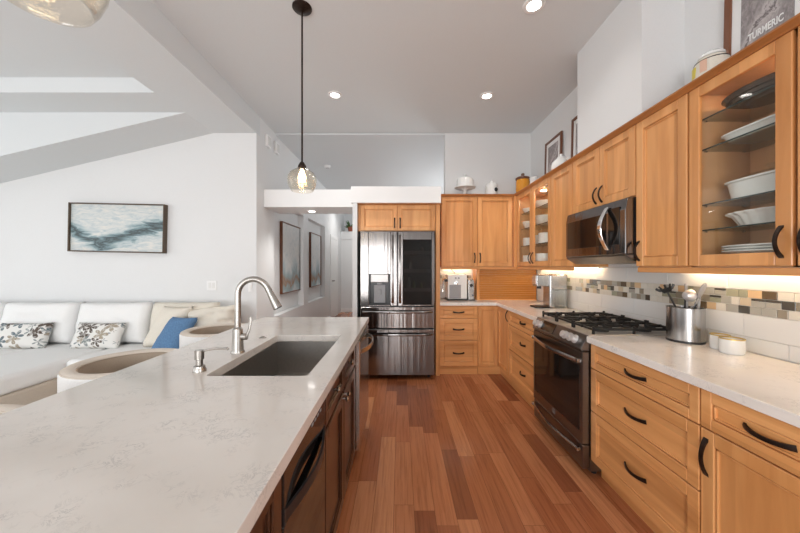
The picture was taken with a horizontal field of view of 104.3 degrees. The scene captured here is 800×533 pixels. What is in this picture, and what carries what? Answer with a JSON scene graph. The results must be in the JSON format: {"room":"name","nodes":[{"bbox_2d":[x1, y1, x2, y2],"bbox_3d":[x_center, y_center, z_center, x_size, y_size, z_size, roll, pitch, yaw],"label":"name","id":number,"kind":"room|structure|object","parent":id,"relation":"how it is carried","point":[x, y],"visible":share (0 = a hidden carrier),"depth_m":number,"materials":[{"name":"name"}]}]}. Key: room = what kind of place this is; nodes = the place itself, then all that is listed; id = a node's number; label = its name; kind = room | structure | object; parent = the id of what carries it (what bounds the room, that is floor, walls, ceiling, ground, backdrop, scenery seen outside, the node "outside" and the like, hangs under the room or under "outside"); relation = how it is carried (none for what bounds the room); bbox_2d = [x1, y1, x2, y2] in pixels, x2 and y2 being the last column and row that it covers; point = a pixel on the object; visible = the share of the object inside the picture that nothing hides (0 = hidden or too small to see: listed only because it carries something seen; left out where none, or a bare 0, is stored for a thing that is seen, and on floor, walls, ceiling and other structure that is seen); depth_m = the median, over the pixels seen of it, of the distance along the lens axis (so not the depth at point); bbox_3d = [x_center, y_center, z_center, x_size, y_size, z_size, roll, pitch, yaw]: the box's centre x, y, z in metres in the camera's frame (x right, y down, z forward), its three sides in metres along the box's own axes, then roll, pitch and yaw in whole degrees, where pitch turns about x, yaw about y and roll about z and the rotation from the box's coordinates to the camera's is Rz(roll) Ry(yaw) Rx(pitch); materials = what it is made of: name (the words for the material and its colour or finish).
{"room":"kitchen","nodes":[
{"label":"kitchen","id":0,"kind":"room"},
{"bbox_2d":[0,0,131,76],"bbox_3d":[-4.671,-1.853,-0.117,4.657,0.103,6.166,0,0,0],"label":"ceiling","id":1,"kind":"structure","parent":0,"point":[32,44],"depth_m":2.59,"materials":[{"name":"paint"}]},
{"bbox_2d":[0,112,212,182],"bbox_3d":[-4.660,-1.229,3.658,4.680,1.352,0.616,0,0,0],"label":"ceiling","id":2,"kind":"structure","parent":0,"point":[31,143],"depth_m":3.40,"materials":[{"name":"paint"}]},
{"bbox_2d":[0,77,180,111],"bbox_3d":[-4.671,-1.782,3.158,4.657,0.246,0.385,0,0,0],"label":"beam","id":3,"kind":"structure","parent":2,"relation":"attached to","point":[17,94],"depth_m":3.02,"materials":[{"name":"paint"}]},
{"bbox_2d":[0,133,259,322],"bbox_3d":[-4.392,-0.175,3.926,5.216,3.100,0.120,0,0,0],"label":"wall","id":4,"kind":"structure","parent":0,"point":[209,184],"depth_m":3.87,"materials":[{"name":"white paint"}]},
{"bbox_2d":[67,202,167,253],"bbox_3d":[-3.476,-0.473,3.833,1.175,0.600,0.066,1,0,0],"label":"painting","id":5,"kind":"object","parent":4,"relation":"attached to","point":[92,227],"visible":1,"depth_m":3.83,"materials":[{"name":"multicoloured paint"}]},
{"bbox_2d":[260,118,344,317],"bbox_3d":[-1.894,-0.265,6.983,0.220,3.280,6.034,0,0,0],"label":"wall","id":6,"kind":"structure","parent":0,"point":[308,301],"depth_m":5.26,"materials":[{"name":"white paint"}]},
{"bbox_2d":[24,0,259,135],"bbox_3d":[-2.063,-1.832,0.383,0.559,0.346,7.166,0,0,0],"label":"beam","id":7,"kind":"structure","parent":6,"relation":"attached to","point":[135,36],"depth_m":2.50,"materials":[{"name":"paint"}]},
{"bbox_2d":[280,221,300,293],"bbox_3d":[-1.865,-0.140,5.330,0.045,1.150,0.900,0,0,0],"label":"painting","id":8,"kind":"object","parent":6,"relation":"attached to","point":[289,233],"visible":1,"depth_m":5.24,"materials":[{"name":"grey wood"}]},
{"bbox_2d":[309,232,320,286],"bbox_3d":[-1.865,-0.140,6.870,0.045,1.150,0.840,0,0,0],"label":"painting","id":9,"kind":"object","parent":6,"relation":"attached to","point":[314,239],"visible":1,"depth_m":6.77,"materials":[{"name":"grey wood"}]},
{"bbox_2d":[330,234,337,316],"bbox_3d":[-1.748,0.275,8.390,0.072,2.200,0.920,0,0,0],"label":"door","id":10,"kind":"structure","parent":6,"relation":"in","point":[333,239],"depth_m":8.29,"materials":[{"name":"white paint"}]},
{"bbox_2d":[341,231,352,307],"bbox_3d":[-0.082,0.160,9.730,3.604,2.430,0.740,0,0,0],"label":"wall","id":11,"kind":"structure","parent":0,"point":[346,236],"depth_m":9.40,"materials":[{"name":"white paint"}]},
{"bbox_2d":[264,186,440,213],"bbox_3d":[-0.638,-0.895,4.225,2.291,0.230,0.750,0,0,0],"label":"wall","id":12,"kind":"structure","parent":0,"point":[278,201],"depth_m":4.08,"materials":[{"name":"white paint"}]},
{"bbox_2d":[353,203,360,316],"bbox_3d":[-0.559,0.295,6.625,0.058,2.160,5.550,0,0,0],"label":"wall partition","id":13,"kind":"structure","parent":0,"point":[356,234],"depth_m":3.85,"materials":[{"name":"white paint"}]},
{"bbox_2d":[151,0,621,193],"bbox_3d":[0.118,-1.956,3.450,3.804,0.138,13.300,0,0,0],"label":"ceiling","id":14,"kind":"structure","parent":0,"point":[396,66],"depth_m":2.99,"materials":[{"name":"paint"}]},
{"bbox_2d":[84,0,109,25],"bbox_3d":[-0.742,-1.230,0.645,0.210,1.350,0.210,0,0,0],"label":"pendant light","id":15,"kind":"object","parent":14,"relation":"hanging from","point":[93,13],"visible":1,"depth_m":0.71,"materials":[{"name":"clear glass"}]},
{"bbox_2d":[287,0,316,190],"bbox_3d":[-0.720,-1.230,2.287,0.210,1.350,0.210,0,0,0],"label":"pendant light","id":16,"kind":"object","parent":14,"relation":"hanging from","point":[302,8],"visible":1,"depth_m":2.28,"materials":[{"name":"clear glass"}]},
{"bbox_2d":[328,91,341,98],"bbox_3d":[-0.720,-1.899,3.445,0.156,0.012,0.156,0,0,0],"label":"recessed light","id":17,"kind":"object","parent":14,"relation":"in","point":[333,94],"visible":1,"depth_m":3.43,"materials":[{"name":"white paint"}]},
{"bbox_2d":[522,0,545,13],"bbox_3d":[0.974,-1.899,2.261,0.156,0.012,0.156,0,0,0],"label":"recessed light","id":18,"kind":"object","parent":14,"relation":"in","point":[529,6],"visible":1,"depth_m":2.27,"materials":[{"name":"white paint"}]},
{"bbox_2d":[440,133,530,297],"bbox_3d":[0.675,-0.265,4.505,2.390,3.280,0.130,0,0,0],"label":"wall","id":19,"kind":"structure","parent":0,"point":[501,158],"depth_m":4.45,"materials":[{"name":"white paint"}]},
{"bbox_2d":[358,205,434,231],"bbox_3d":[-0.042,-0.615,4.163,0.973,0.335,0.554,0,0,0],"label":"upper cabinet","id":20,"kind":"object","parent":19,"relation":"attached to","point":[390,218],"visible":0.99,"depth_m":3.92,"materials":[{"name":"brown wood"}]},
{"bbox_2d":[357,203,442,204],"bbox_3d":[-0.005,-0.784,3.905,1.080,0.018,0.020,0,0,0],"label":"trim","id":21,"kind":"structure","parent":20,"relation":"attached to","point":[357,203],"depth_m":3.90,"materials":[{"name":"brown wood"}]},
{"bbox_2d":[440,196,517,266],"bbox_3d":[1.056,-0.468,4.284,1.016,0.942,0.329,0,0,0],"label":"upper cabinet","id":22,"kind":"object","parent":19,"relation":"attached to","point":[474,231],"depth_m":4.16,"materials":[{"name":"brown wood"}]},
{"bbox_2d":[441,194,514,196],"bbox_3d":[1.045,-0.946,4.135,1.000,0.030,0.034,0,0,0],"label":"trim","id":23,"kind":"structure","parent":22,"relation":"attached to","point":[442,195],"depth_m":4.13,"materials":[{"name":"brown wood"}]},
{"bbox_3d":[1.209,-0.946,2.614,1.318,0.011,3.668,0,0,0],"label":"trim","id":24,"kind":"structure","parent":22,"relation":"on","visible":0},
{"bbox_2d":[455,174,474,193],"bbox_3d":[0.900,-1.118,4.310,0.284,0.333,0.284,0,0,0],"label":"cake stand","id":25,"kind":"object","parent":24,"relation":"on","point":[464,183],"visible":0.82,"depth_m":4.23,"materials":[{"name":"white ceramic"}]},
{"bbox_2d":[486,180,497,193],"bbox_3d":[1.268,-1.072,4.308,0.156,0.241,0.160,0,0,0],"label":"canister","id":26,"kind":"object","parent":24,"relation":"on","point":[491,187],"visible":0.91,"depth_m":4.24,"materials":[{"name":"white ceramic"}]},
{"bbox_2d":[515,173,529,192],"bbox_3d":[1.690,-1.117,4.280,0.190,0.330,0.190,0,0,0],"label":"ginger jar","id":27,"kind":"object","parent":24,"relation":"on","point":[522,181],"visible":0.57,"depth_m":4.21,"materials":[{"name":"orange ceramic"}]},
{"bbox_2d":[544,131,562,174],"bbox_3d":[1.844,-1.252,3.750,0.022,0.600,0.400,1,0,0],"label":"framed print","id":28,"kind":"object","parent":24,"relation":"on","point":[554,147],"visible":0.48,"depth_m":3.75,"materials":[{"name":"grey paper"}]},
{"bbox_2d":[551,154,568,169],"bbox_3d":[1.700,-1.071,3.281,0.200,0.240,0.256,0,0,37],"label":"teapot","id":29,"kind":"object","parent":24,"relation":"on","point":[561,159],"visible":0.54,"depth_m":3.23,"materials":[{"name":"white ceramic"}]},
{"bbox_2d":[571,116,576,157],"bbox_3d":[1.845,-1.262,3.140,0.023,0.620,0.400,1,0,0],"label":"framed print","id":30,"kind":"object","parent":24,"relation":"on","point":[574,120],"visible":0.24,"depth_m":3.30,"materials":[{"name":"brown wood"}]},
{"bbox_2d":[692,48,730,80],"bbox_3d":[1.725,-1.070,1.722,0.160,0.236,0.160,0,0,0],"label":"ceramic jar","id":31,"kind":"object","parent":24,"relation":"on","point":[710,59],"visible":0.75,"depth_m":1.68,"materials":[{"name":"beige ceramic"}]},
{"bbox_2d":[723,0,799,55],"bbox_3d":[1.844,-1.252,1.566,0.022,0.600,0.400,1,0,0],"label":"framed print","id":32,"kind":"object","parent":24,"relation":"on","point":[745,21],"visible":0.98,"depth_m":1.63,"materials":[{"name":"grey paper"}]},
{"bbox_2d":[335,312,653,532],"bbox_3d":[-2.450,1.425,3.450,9.100,0.100,13.300,0,0,0],"label":"floor","id":33,"kind":"structure","parent":0,"point":[444,453],"depth_m":2.09,"materials":[{"name":"brown wood"}]},
{"bbox_2d":[0,404,24,413],"bbox_3d":[-1.400,0.927,0.850,0.470,0.898,0.496,0,0,0],"label":"counter stool","id":34,"kind":"object","parent":33,"relation":"on","point":[4,408],"visible":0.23,"depth_m":1.05,"materials":[{"name":"white fabric"}]},
{"bbox_2d":[57,348,175,392],"bbox_3d":[-1.400,0.927,1.590,0.470,0.898,0.496,0,0,0],"label":"counter stool","id":35,"kind":"object","parent":33,"relation":"on","point":[84,371],"visible":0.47,"depth_m":1.62,"materials":[{"name":"white fabric"}]},
{"bbox_2d":[179,323,245,347],"bbox_3d":[-1.410,0.927,2.395,0.470,0.898,0.496,0,0,0],"label":"counter stool","id":36,"kind":"object","parent":33,"relation":"on","point":[191,335],"visible":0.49,"depth_m":2.40,"materials":[{"name":"white fabric"}]},
{"bbox_2d":[250,478,280,532],"bbox_3d":[-0.642,0.936,0.449,0.680,0.878,0.696,0,0,0],"label":"base cabinet","id":37,"kind":"object","parent":33,"relation":"on","point":[269,520],"visible":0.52,"depth_m":0.74,"materials":[{"name":"brown wood"}]},
{"bbox_2d":[0,317,368,532],"bbox_3d":[-0.755,0.476,1.410,0.953,0.042,2.780,0,0,0],"label":"countertop","id":38,"kind":"structure","parent":37,"relation":"on","point":[153,445],"depth_m":0.81,"materials":[{"name":"stone"}]},
{"bbox_2d":[192,347,228,372],"bbox_3d":[-0.832,0.406,1.371,0.143,0.099,0.054,0,0,-26],"label":"soap dispenser","id":39,"kind":"object","parent":38,"relation":"on","point":[199,367],"visible":1,"depth_m":1.34,"materials":[{"name":"silver metal"}]},
{"bbox_2d":[230,276,281,353],"bbox_3d":[-0.759,0.253,1.645,0.266,0.404,0.068,0,0,0],"label":"faucet","id":40,"kind":"object","parent":38,"relation":"on","point":[238,337],"visible":1,"depth_m":1.63,"materials":[{"name":"silver metal"}]},
{"bbox_2d":[221,341,335,375],"bbox_3d":[-0.600,0.608,1.678,0.472,0.218,0.812,0,0,0],"label":"sink","id":41,"kind":"object","parent":38,"relation":"in","point":[282,358],"visible":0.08,"depth_m":2.06,"materials":[{"name":"metal"}]},
{"bbox_2d":[281,400,325,532],"bbox_3d":[-0.594,0.938,1.025,0.656,0.874,0.444,0,0,0],"label":"dishwasher","id":42,"kind":"object","parent":33,"relation":"on","point":[303,479],"visible":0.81,"depth_m":0.99,"materials":[{"name":"black metal"}]},
{"bbox_2d":[325,347,354,532],"bbox_3d":[-0.626,0.937,1.677,0.712,0.876,0.845,0,0,0],"label":"base cabinet","id":43,"kind":"object","parent":33,"relation":"on","point":[340,400],"visible":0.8,"depth_m":1.57,"materials":[{"name":"brown wood"}]},
{"bbox_2d":[354,326,373,450],"bbox_3d":[-0.564,0.938,2.400,0.717,0.874,0.570,0,0,0],"label":"beverage refrigerator","id":44,"kind":"object","parent":33,"relation":"on","point":[362,347],"visible":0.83,"depth_m":2.20,"materials":[{"name":"silver metal"}]},
{"bbox_2d":[360,231,434,376],"bbox_3d":[-0.030,0.474,4.072,0.904,1.802,0.716,0,0,0],"label":"refrigerator","id":45,"kind":"object","parent":33,"relation":"on","point":[397,269],"visible":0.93,"depth_m":3.77,"materials":[{"name":"silver metal"}]},
{"bbox_2d":[434,204,439,375],"bbox_3d":[0.475,0.296,4.178,0.054,2.157,0.545,0,0,0],"label":"panel","id":46,"kind":"object","parent":33,"relation":"on","point":[437,206],"visible":0.56,"depth_m":3.90,"materials":[{"name":"brown wood"}]},
{"bbox_2d":[440,306,477,373],"bbox_3d":[0.745,0.936,4.187,0.484,0.878,0.516,0,0,0],"label":"base cabinet","id":47,"kind":"object","parent":33,"relation":"on","point":[458,324],"visible":0.93,"depth_m":3.95,"materials":[{"name":"brown wood"}]},
{"bbox_2d":[477,306,511,385],"bbox_3d":[1.425,0.936,4.008,0.871,0.878,0.875,0,0,0],"label":"base cabinet","id":48,"kind":"object","parent":33,"relation":"on","point":[493,321],"visible":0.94,"depth_m":3.94,"materials":[{"name":"brown wood"}]},
{"bbox_2d":[440,298,582,319],"bbox_3d":[1.181,0.475,3.612,1.353,0.040,1.651,0,0,0],"label":"countertop","id":49,"kind":"structure","parent":48,"relation":"on","point":[521,307],"depth_m":3.72,"materials":[{"name":"stone"}]},
{"bbox_2d":[442,274,467,300],"bbox_3d":[0.735,0.282,4.219,0.341,0.345,0.361,0,0,0],"label":"espresso machine","id":50,"kind":"object","parent":49,"relation":"on","point":[455,284],"visible":1,"depth_m":4.16,"materials":[{"name":"silver metal"}]},
{"bbox_2d":[445,297,467,300],"bbox_3d":[0.767,0.444,4.270,0.275,0.022,0.260,0,0,0],"label":"drip tray","id":51,"kind":"object","parent":50,"relation":"on","point":[447,298],"depth_m":4.16,"materials":[{"name":"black metal"}]},
{"bbox_2d":[467,279,474,300],"bbox_3d":[0.958,0.318,4.235,0.084,0.275,0.170,0,0,0],"label":"coffee grinder","id":52,"kind":"object","parent":49,"relation":"on","point":[470,283],"visible":0.91,"depth_m":4.17,"materials":[{"name":"silver metal"}]},
{"bbox_2d":[473,269,536,299],"bbox_3d":[1.445,0.230,4.322,0.810,0.449,0.232,0,0,0],"label":"appliance garage","id":53,"kind":"object","parent":49,"relation":"on","point":[489,284],"visible":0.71,"depth_m":4.21,"materials":[{"name":"brown wood"}]},
{"bbox_2d":[530,274,566,307],"bbox_3d":[1.655,0.270,3.453,0.350,0.370,0.204,0,0,0],"label":"coffee machine","id":54,"kind":"object","parent":49,"relation":"on","point":[554,286],"visible":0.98,"depth_m":3.39,"materials":[{"name":"silver metal"}]},
{"bbox_2d":[509,311,533,408],"bbox_3d":[1.547,0.936,3.180,0.636,0.878,0.776,0,0,0],"label":"base cabinet","id":55,"kind":"object","parent":33,"relation":"on","point":[521,343],"visible":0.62,"depth_m":3.19,"materials":[{"name":"brown wood"}]},
{"bbox_2d":[532,311,665,473],"bbox_3d":[1.490,0.884,2.411,0.731,0.982,0.742,0,0,0],"label":"gas range","id":56,"kind":"object","parent":33,"relation":"on","point":[562,351],"visible":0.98,"depth_m":2.25,"materials":[{"name":"metal"}]},
{"bbox_2d":[539,317,665,335],"bbox_3d":[1.542,0.464,2.411,0.625,0.033,0.742,0,0,0],"label":"cooktop","id":57,"kind":"object","parent":56,"relation":"in","point":[558,325],"depth_m":2.17,"materials":[{"name":"metal"}]},
{"bbox_2d":[591,344,702,532],"bbox_3d":[1.547,0.936,1.663,0.636,0.878,0.738,0,0,0],"label":"base cabinet","id":58,"kind":"object","parent":33,"relation":"on","point":[646,425],"visible":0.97,"depth_m":1.57,"materials":[{"name":"brown wood"}]},
{"bbox_2d":[587,336,799,427],"bbox_3d":[1.539,0.475,1.318,0.638,0.040,1.436,0,0,0],"label":"countertop","id":59,"kind":"structure","parent":58,"relation":"on","point":[769,386],"depth_m":1.38,"materials":[{"name":"stone"}]},
{"bbox_2d":[665,305,705,344],"bbox_3d":[1.742,0.351,1.900,0.177,0.208,0.192,0,0,0],"label":"utensil crock","id":60,"kind":"object","parent":59,"relation":"on","point":[683,325],"visible":0.94,"depth_m":1.83,"materials":[{"name":"silver metal"}]},
{"bbox_2d":[655,283,676,307],"bbox_3d":[1.751,0.275,1.977,0.105,0.334,0.204,0,0,-32],"label":"fork","id":61,"kind":"object","parent":60,"relation":"in","point":[665,290],"visible":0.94,"depth_m":1.99,"materials":[{"name":"black plastic"}]},
{"bbox_2d":[682,289,696,307],"bbox_3d":[1.738,0.289,1.884,0.044,0.301,0.082,0,0,0],"label":"ladle","id":62,"kind":"object","parent":60,"relation":"in","point":[690,295],"visible":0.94,"depth_m":1.86,"materials":[{"name":"silver metal"}]},
{"bbox_2d":[682,289,696,301],"bbox_3d":[1.738,0.175,1.880,0.044,0.074,0.074,0,2,0],"label":"bowl","id":63,"kind":"object","parent":62,"relation":"on","point":[690,295],"depth_m":1.86,"materials":[{"name":"metal"}]},
{"bbox_2d":[692,283,706,308],"bbox_3d":[1.771,0.268,1.875,0.053,0.347,0.127,0,0,-8],"label":"serving spoon","id":64,"kind":"object","parent":60,"relation":"in","point":[702,289],"visible":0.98,"depth_m":1.83,"materials":[{"name":"silver metal"}]},
{"bbox_2d":[697,283,706,297],"bbox_3d":[1.777,0.142,1.831,0.054,0.100,0.016,0,19,-19],"label":"spoon bowl","id":65,"kind":"object","parent":64,"relation":"on","point":[702,289],"depth_m":1.82,"materials":[{"name":"grey plastic"}]},
{"bbox_2d":[709,332,730,348],"bbox_3d":[1.775,0.415,1.725,0.085,0.080,0.085,0,0,0],"label":"pot","id":66,"kind":"object","parent":59,"relation":"on","point":[713,337],"visible":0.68,"depth_m":1.72,"materials":[{"name":"white ceramic"}]},
{"bbox_2d":[718,336,745,354],"bbox_3d":[1.745,0.415,1.635,0.101,0.080,0.101,0,0,0],"label":"pot","id":67,"kind":"object","parent":59,"relation":"on","point":[731,345],"visible":1,"depth_m":1.60,"materials":[{"name":"white ceramic"}]},
{"bbox_2d":[698,389,799,532],"bbox_3d":[1.542,0.936,1.060,0.645,0.878,0.462,0,0,0],"label":"base cabinet","id":68,"kind":"object","parent":33,"relation":"on","point":[749,459],"visible":0.96,"depth_m":1.12,"materials":[{"name":"brown wood"}]},
{"bbox_2d":[577,0,683,153],"bbox_3d":[1.730,-1.415,2.415,0.281,0.980,0.740,0,0,0],"label":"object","id":69,"kind":"structure","parent":0,"point":[634,60],"depth_m":2.17,"materials":[{"name":"white paint"}]},
{"bbox_2d":[531,0,799,364],"bbox_3d":[1.940,-0.265,0.685,0.160,3.280,7.770,0,0,0],"label":"wall","id":70,"kind":"structure","parent":0,"point":[762,310],"depth_m":1.95,"materials":[{"name":"white tile"}]},
{"bbox_2d":[517,176,552,266],"bbox_3d":[1.691,-0.468,3.650,0.354,0.942,0.918,0,0,0],"label":"upper cabinet","id":71,"kind":"object","parent":70,"relation":"attached to","point":[526,199],"visible":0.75,"depth_m":3.89,"materials":[{"name":"brown wood"}]},
{"bbox_2d":[523,243,547,246],"bbox_3d":[1.726,-0.262,3.650,0.261,0.006,0.882,0,0,0],"label":"shelf","id":72,"kind":"object","parent":71,"relation":"attached to","point":[539,244],"depth_m":3.84,"materials":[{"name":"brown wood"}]},
{"bbox_2d":[535,214,547,225],"bbox_3d":[1.700,-0.541,3.680,0.250,0.110,0.250,0,0,0],"label":"mixing bowl","id":73,"kind":"object","parent":71,"relation":"on","point":[539,219],"visible":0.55,"depth_m":3.60,"materials":[{"name":"white ceramic"}]},
{"bbox_2d":[535,199,547,208],"bbox_3d":[1.700,-0.726,3.660,0.250,0.080,0.250,0,0,0],"label":"serving bowl","id":74,"kind":"object","parent":71,"relation":"on","point":[538,203],"visible":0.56,"depth_m":3.59,"materials":[{"name":"white ceramic"}]},
{"bbox_2d":[535,253,547,260],"bbox_3d":[1.700,-0.101,3.660,0.260,0.100,0.260,0,0,0],"label":"casserole","id":75,"kind":"object","parent":71,"relation":"in","point":[538,256],"visible":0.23,"depth_m":3.56,"materials":[{"name":"white ceramic"}]},
{"bbox_2d":[538,232,547,242],"bbox_3d":[1.690,-0.326,3.580,0.180,0.120,0.180,0,0,0],"label":"canister","id":76,"kind":"object","parent":71,"relation":"on","point":[542,237],"visible":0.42,"depth_m":3.52,"materials":[{"name":"white ceramic"}]},
{"bbox_2d":[441,267,799,275],"bbox_3d":[1.058,0.021,2.478,1.026,0.033,3.396,0,0,0],"label":"trim","id":77,"kind":"structure","parent":71,"relation":"attached to","point":[779,271],"depth_m":1.57,"materials":[{"name":"brown wood"}]},
{"bbox_2d":[514,13,799,195],"bbox_3d":[1.530,-0.946,2.456,0.034,0.030,3.352,0,0,0],"label":"trim","id":78,"kind":"structure","parent":71,"relation":"attached to","point":[792,23],"depth_m":1.61,"materials":[{"name":"brown wood"}]},
{"bbox_2d":[551,163,607,266],"bbox_3d":[1.706,-0.468,2.986,0.323,0.942,0.395,0,0,0],"label":"upper cabinet","id":79,"kind":"object","parent":70,"relation":"attached to","point":[562,180],"visible":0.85,"depth_m":3.00,"materials":[{"name":"brown wood"}]},
{"bbox_2d":[573,125,635,213],"bbox_3d":[1.691,-0.701,2.414,0.354,0.476,0.738,0,0,0],"label":"upper cabinet","id":80,"kind":"object","parent":70,"relation":"attached to","point":[606,174],"visible":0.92,"depth_m":2.33,"materials":[{"name":"brown wood"}]},
{"bbox_2d":[566,197,635,263],"bbox_3d":[1.641,-0.239,2.414,0.449,0.438,0.734,0,0,0],"label":"microwave","id":81,"kind":"object","parent":80,"relation":"attached to","point":[606,233],"visible":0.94,"depth_m":2.25,"materials":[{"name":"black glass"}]},
{"bbox_2d":[633,94,691,266],"bbox_3d":[1.691,-0.468,1.856,0.354,0.942,0.366,0,0,0],"label":"upper cabinet","id":82,"kind":"object","parent":70,"relation":"attached to","point":[662,138],"visible":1,"depth_m":1.84,"materials":[{"name":"brown wood"}]},
{"bbox_2d":[689,28,799,266],"bbox_3d":[1.691,-0.468,1.445,0.354,0.942,0.444,0,0,0],"label":"upper cabinet","id":83,"kind":"object","parent":70,"relation":"attached to","point":[714,162],"visible":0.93,"depth_m":1.59,"materials":[{"name":"brown wood"}]},
{"bbox_2d":[721,248,773,253],"bbox_3d":[1.715,-0.065,1.440,0.251,0.027,0.371,0,0,0],"label":"platter","id":84,"kind":"object","parent":83,"relation":"on","point":[771,249],"visible":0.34,"depth_m":1.42,"materials":[{"name":"white ceramic"}]},
{"bbox_2d":[721,246,772,250],"bbox_3d":[1.715,-0.077,1.440,0.251,0.027,0.371,0,0,0],"label":"platter","id":85,"kind":"object","parent":84,"relation":"on","point":[752,247],"visible":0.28,"depth_m":1.43,"materials":[{"name":"white ceramic"}]},
{"bbox_2d":[721,243,771,247],"bbox_3d":[1.715,-0.089,1.440,0.251,0.027,0.371,0,0,0],"label":"platter","id":86,"kind":"object","parent":85,"relation":"on","point":[756,244],"visible":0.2,"depth_m":1.43,"materials":[{"name":"white ceramic"}]},
{"bbox_2d":[721,72,774,108],"bbox_3d":[1.715,-0.806,1.430,0.255,0.062,0.390,0,0,0],"label":"serving tray","id":87,"kind":"object","parent":83,"relation":"on","point":[767,97],"visible":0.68,"depth_m":1.45,"materials":[{"name":"black ceramic"}]},
{"bbox_2d":[721,114,774,143],"bbox_3d":[1.715,-0.636,1.430,0.212,0.042,0.338,0,0,0],"label":"baking dish","id":88,"kind":"object","parent":83,"relation":"on","point":[767,133],"visible":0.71,"depth_m":1.46,"materials":[{"name":"white ceramic"}]},
{"bbox_2d":[724,170,774,201],"bbox_3d":[1.715,-0.402,1.430,0.207,0.152,0.329,0,0,0],"label":"casserole","id":89,"kind":"object","parent":83,"relation":"on","point":[765,181],"visible":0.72,"depth_m":1.45,"materials":[{"name":"white ceramic"}]},
{"bbox_2d":[725,206,774,227],"bbox_3d":[1.715,-0.227,1.430,0.251,0.068,0.353,0,0,0],"label":"dish","id":90,"kind":"object","parent":83,"relation":"on","point":[763,214],"visible":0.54,"depth_m":1.43,"materials":[{"name":"white ceramic"}]},
{"bbox_2d":[796,26,799,265],"bbox_3d":[1.691,-0.468,0.997,0.354,0.942,0.432,0,0,0],"label":"upper cabinet","id":91,"kind":"object","parent":70,"relation":"attached to","point":[798,233],"visible":1,"depth_m":1.20,"materials":[{"name":"brown wood"}]},
{"bbox_3d":[-4.450,1.369,0.425,4.300,0.012,6.850,0,0,0],"label":"floor","id":92,"kind":"structure","parent":0,"visible":0},
{"bbox_2d":[0,302,219,404],"bbox_3d":[-3.775,0.867,3.060,3.650,0.897,1.560,0,0,0],"label":"sofa","id":93,"kind":"object","parent":92,"relation":"on","point":[27,376],"visible":0.43,"depth_m":3.52,"materials":[{"name":"white fabric"}]},
{"bbox_2d":[0,302,8,320],"bbox_3d":[-5.060,0.654,3.633,0.880,0.478,0.263,0,-8,0],"label":"cushion","id":94,"kind":"object","parent":93,"relation":"on","point":[2,304],"depth_m":3.63,"materials":[{"name":"white fabric"}]},
{"bbox_2d":[0,343,49,355],"bbox_3d":[-4.640,0.965,2.950,1.220,0.160,1.340,0,0,0],"label":"seat cushion","id":95,"kind":"object","parent":93,"relation":"on","point":[2,351],"depth_m":3.28,"materials":[{"name":"white fabric"}]},
{"bbox_2d":[0,322,54,348],"bbox_3d":[-4.133,0.760,3.410,0.550,0.273,0.191,0,0,-3],"label":"throw pillow","id":96,"kind":"object","parent":93,"relation":"on","point":[12,335],"visible":1,"depth_m":3.36,"materials":[{"name":"white fabric"}]},
{"bbox_2d":[0,302,81,342],"bbox_3d":[-4.175,0.655,3.635,0.850,0.479,0.259,0,-8,0],"label":"cushion","id":97,"kind":"object","parent":93,"relation":"on","point":[64,315],"depth_m":3.54,"materials":[{"name":"white fabric"}]},
{"bbox_2d":[0,343,122,395],"bbox_3d":[-3.600,0.965,2.950,0.820,0.160,1.340,0,0,0],"label":"seat cushion","id":98,"kind":"object","parent":93,"relation":"on","point":[25,370],"depth_m":2.85,"materials":[{"name":"white fabric"}]},
{"bbox_2d":[70,322,125,348],"bbox_3d":[-3.318,0.761,3.420,0.550,0.273,0.189,0,0,3],"label":"throw pillow","id":99,"kind":"object","parent":93,"relation":"on","point":[87,335],"visible":0.99,"depth_m":3.36,"materials":[{"name":"white fabric"}]},
{"bbox_2d":[66,343,151,366],"bbox_3d":[-2.650,0.965,3.275,1.040,0.160,0.690,0,0,0],"label":"seat cushion","id":100,"kind":"object","parent":93,"relation":"on","point":[130,346],"depth_m":3.28,"materials":[{"name":"white fabric"}]},
{"bbox_2d":[75,302,152,342],"bbox_3d":[-3.320,0.654,3.635,0.820,0.477,0.262,0,-8,0],"label":"cushion","id":101,"kind":"object","parent":93,"relation":"on","point":[136,316],"depth_m":3.54,"materials":[{"name":"white fabric"}]},
{"bbox_2d":[143,306,193,346],"bbox_3d":[-2.575,0.669,3.454,0.522,0.447,0.216,0,0,5],"label":"throw pillow","id":102,"kind":"object","parent":93,"relation":"on","point":[166,313],"visible":0.51,"depth_m":3.40,"materials":[{"name":"beige fabric"}]},
{"bbox_2d":[151,317,197,348],"bbox_3d":[-2.363,0.711,3.257,0.462,0.352,0.204,0,0,3],"label":"throw pillow","id":103,"kind":"object","parent":93,"relation":"on","point":[168,337],"visible":0.73,"depth_m":3.20,"materials":[{"name":"blue fabric"}]},
{"bbox_2d":[149,302,219,330],"bbox_3d":[-2.505,0.656,3.633,0.770,0.478,0.269,0,-8,0],"label":"cushion","id":104,"kind":"object","parent":93,"relation":"on","point":[157,307],"depth_m":3.57,"materials":[{"name":"beige fabric"}]},
{"bbox_2d":[188,305,234,326],"bbox_3d":[-2.096,0.618,3.491,0.580,0.377,0.303,0,0,-5],"label":"bolster pillow","id":105,"kind":"object","parent":93,"relation":"on","point":[223,314],"visible":0.54,"depth_m":3.42,"materials":[{"name":"beige fabric"}]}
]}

